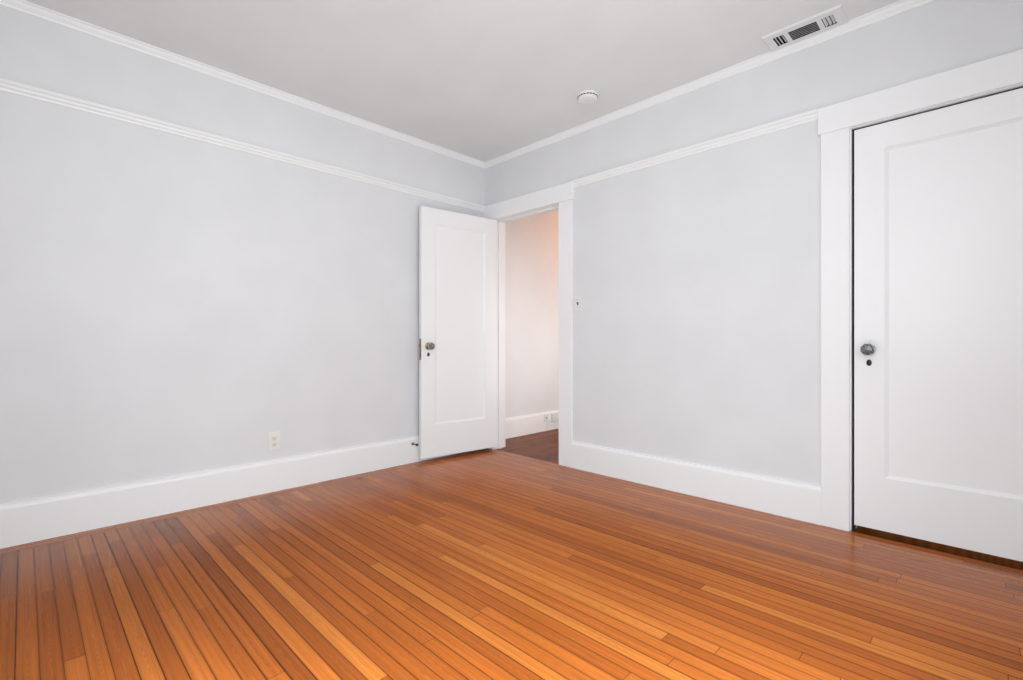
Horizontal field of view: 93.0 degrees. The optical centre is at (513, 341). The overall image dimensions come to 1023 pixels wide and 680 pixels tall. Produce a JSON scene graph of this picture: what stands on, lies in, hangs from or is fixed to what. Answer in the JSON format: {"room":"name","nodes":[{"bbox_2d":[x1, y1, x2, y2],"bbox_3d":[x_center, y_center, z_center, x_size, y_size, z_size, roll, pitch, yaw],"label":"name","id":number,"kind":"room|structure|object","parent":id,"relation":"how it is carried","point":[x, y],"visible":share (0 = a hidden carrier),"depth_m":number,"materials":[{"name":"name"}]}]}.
{"room":"empty bedroom","nodes":[
{"label":"empty bedroom","id":0,"kind":"room"},
{"bbox_2d":[0,5,484,503],"bbox_3d":[-1.734,-0.330,3.082,0.150,2.600,4.020,0,0,45],"label":"wall","id":1,"kind":"structure","parent":0,"point":[172,304],"depth_m":2.81,"materials":[{"name":"paint"}]},
{"bbox_2d":[0,436,456,548],"bbox_3d":[-1.621,0.869,3.076,0.020,0.203,3.870,0,0,45],"label":"baseboard","id":2,"kind":"structure","parent":1,"relation":"attached to","point":[32,520],"depth_m":2.78,"materials":[{"name":"white paint"}]},
{"bbox_2d":[0,0,483,167],"bbox_3d":[-1.628,-1.607,3.061,0.032,0.045,3.780,0,0,45],"label":"crown molding","id":3,"kind":"structure","parent":1,"relation":"attached to","point":[23,6],"depth_m":2.88,"materials":[{"name":"white paint"}]},
{"bbox_2d":[0,78,484,211],"bbox_3d":[-1.606,-1.206,3.082,0.031,0.048,3.840,0,0,45],"label":"rail","id":4,"kind":"object","parent":1,"relation":"attached to","point":[18,88],"depth_m":2.86,"materials":[{"name":"white paint"}]},
{"bbox_2d":[268,432,279,450],"bbox_3d":[-1.555,0.648,3.151,0.008,0.118,0.072,0,0,45],"label":"electrical outlet plate","id":5,"kind":"object","parent":1,"relation":"attached to","point":[273,440],"visible":1,"depth_m":3.15,"materials":[{"name":"white plastic"}]},
{"bbox_2d":[271,436,277,446],"bbox_3d":[-1.553,0.648,3.149,0.002,0.067,0.034,0,0,45],"label":"receptacle","id":6,"kind":"object","parent":5,"relation":"attached to","point":[274,439],"depth_m":3.15,"materials":[{"name":"beige plastic"}]},
{"bbox_2d":[25,0,899,161],"bbox_3d":[0.855,-1.680,2.856,4.390,0.100,7.340,0,0,45],"label":"ceiling","id":7,"kind":"structure","parent":0,"point":[484,80],"depth_m":2.70,"materials":[{"name":"paint"}]},
{"bbox_2d":[577,90,597,104],"bbox_3d":[0.489,-1.609,3.218,0.140,0.042,0.140,0,0,45],"label":"smoke detector","id":8,"kind":"object","parent":7,"relation":"attached to","point":[587,97],"visible":1,"depth_m":3.18,"materials":[{"name":"white plastic"}]},
{"bbox_2d":[762,4,848,51],"bbox_3d":[1.514,-1.624,2.534,0.360,0.013,0.172,0,0,45],"label":"ceiling vent","id":9,"kind":"object","parent":7,"relation":"in","point":[823,21],"visible":1,"depth_m":2.52,"materials":[{"name":"white metal"}]},
{"bbox_2d":[0,428,1022,679],"bbox_3d":[0.855,1.000,2.856,4.390,0.060,7.340,0,0,45],"label":"floor","id":10,"kind":"structure","parent":0,"point":[491,564],"depth_m":1.88,"materials":[{"name":"brown wood"}]},
{"bbox_2d":[505,210,558,417],"bbox_3d":[0.751,-0.330,5.786,0.120,2.600,3.320,0,0,45],"label":"wall","id":11,"kind":"structure","parent":0,"point":[531,314],"depth_m":5.14,"materials":[{"name":"paint"}]},
{"bbox_2d":[505,410,558,438],"bbox_3d":[0.808,0.869,5.744,0.020,0.203,3.060,0,0,45],"label":"baseboard","id":12,"kind":"structure","parent":11,"relation":"attached to","point":[522,425],"depth_m":5.07,"materials":[{"name":"white paint"}]},
{"bbox_2d":[544,414,548,421],"bbox_3d":[0.353,0.828,5.265,0.008,0.075,0.070,0,0,45],"label":"jack","id":13,"kind":"object","parent":12,"relation":"attached to","point":[546,417],"visible":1,"depth_m":5.26,"materials":[{"name":"white plastic"}]},
{"bbox_2d":[551,412,558,420],"bbox_3d":[0.464,0.829,5.360,0.031,0.082,0.140,0,0,45],"label":"box","id":14,"kind":"object","parent":12,"relation":"attached to","point":[554,416],"visible":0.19,"depth_m":5.33,"materials":[{"name":"white plastic"}]},
{"bbox_2d":[485,0,1022,485],"bbox_3d":[1.186,-0.330,3.105,4.270,2.600,0.120,0,0,45],"label":"wall","id":15,"kind":"structure","parent":0,"point":[697,318],"depth_m":2.95,"materials":[{"name":"paint"}]},
{"bbox_2d":[419,206,496,458],"bbox_3d":[-0.437,-0.071,4.091,0.764,2.018,0.112,0,0,-38],"label":"entry door","id":16,"kind":"structure","parent":15,"relation":"in","point":[457,332],"depth_m":4.08,"materials":[{"name":"white paint"}]},
{"bbox_2d":[504,209,558,446],"bbox_3d":[0.134,-0.130,4.247,1.165,2.200,0.024,0,0,45],"label":"door frame","id":17,"kind":"structure","parent":15,"relation":"attached to","point":[504,317],"depth_m":4.46,"materials":[{"name":"white paint"}]},
{"bbox_2d":[574,296,581,311],"bbox_3d":[0.485,-0.288,3.700,0.074,0.120,0.019,0,0,45],"label":"switch plate","id":18,"kind":"object","parent":15,"relation":"attached to","point":[577,303],"visible":1,"depth_m":3.70,"materials":[{"name":"white plastic"}]},
{"bbox_2d":[572,108,817,187],"bbox_3d":[1.033,-1.206,3.149,1.634,0.048,0.031,0,0,45],"label":"rail","id":19,"kind":"object","parent":15,"relation":"attached to","point":[809,116],"depth_m":2.99,"materials":[{"name":"white paint"}]},
{"bbox_2d":[571,441,820,524],"bbox_3d":[1.037,0.869,3.154,1.658,0.203,0.020,0,0,45],"label":"baseboard","id":20,"kind":"structure","parent":15,"relation":"attached to","point":[801,501],"depth_m":2.99,"materials":[{"name":"white paint"}]},
{"bbox_2d":[484,0,934,168],"bbox_3d":[1.143,-1.607,3.040,4.000,0.045,0.032,0,0,45],"label":"crown molding","id":21,"kind":"structure","parent":15,"relation":"attached to","point":[851,25],"depth_m":2.90,"materials":[{"name":"white paint"}]},
{"bbox_2d":[483,49,1022,530],"bbox_3d":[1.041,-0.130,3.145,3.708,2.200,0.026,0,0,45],"label":"trim","id":22,"kind":"structure","parent":15,"relation":"attached to","point":[837,121],"depth_m":2.52,"materials":[{"name":"white paint"}]},
{"bbox_2d":[854,88,1022,561],"bbox_3d":[2.000,-0.071,2.218,0.746,2.022,0.102,0,0,45],"label":"closet door","id":23,"kind":"structure","parent":15,"relation":"in","point":[938,325],"depth_m":2.26,"materials":[{"name":"white paint"}]},
{"bbox_2d":[851,526,1022,569],"bbox_3d":[2.387,1.000,2.584,1.490,0.060,0.830,0,0,45],"label":"floor","id":24,"kind":"structure","parent":0,"point":[1006,562],"depth_m":2.33,"materials":[{"name":"brown wood"}]}
]}

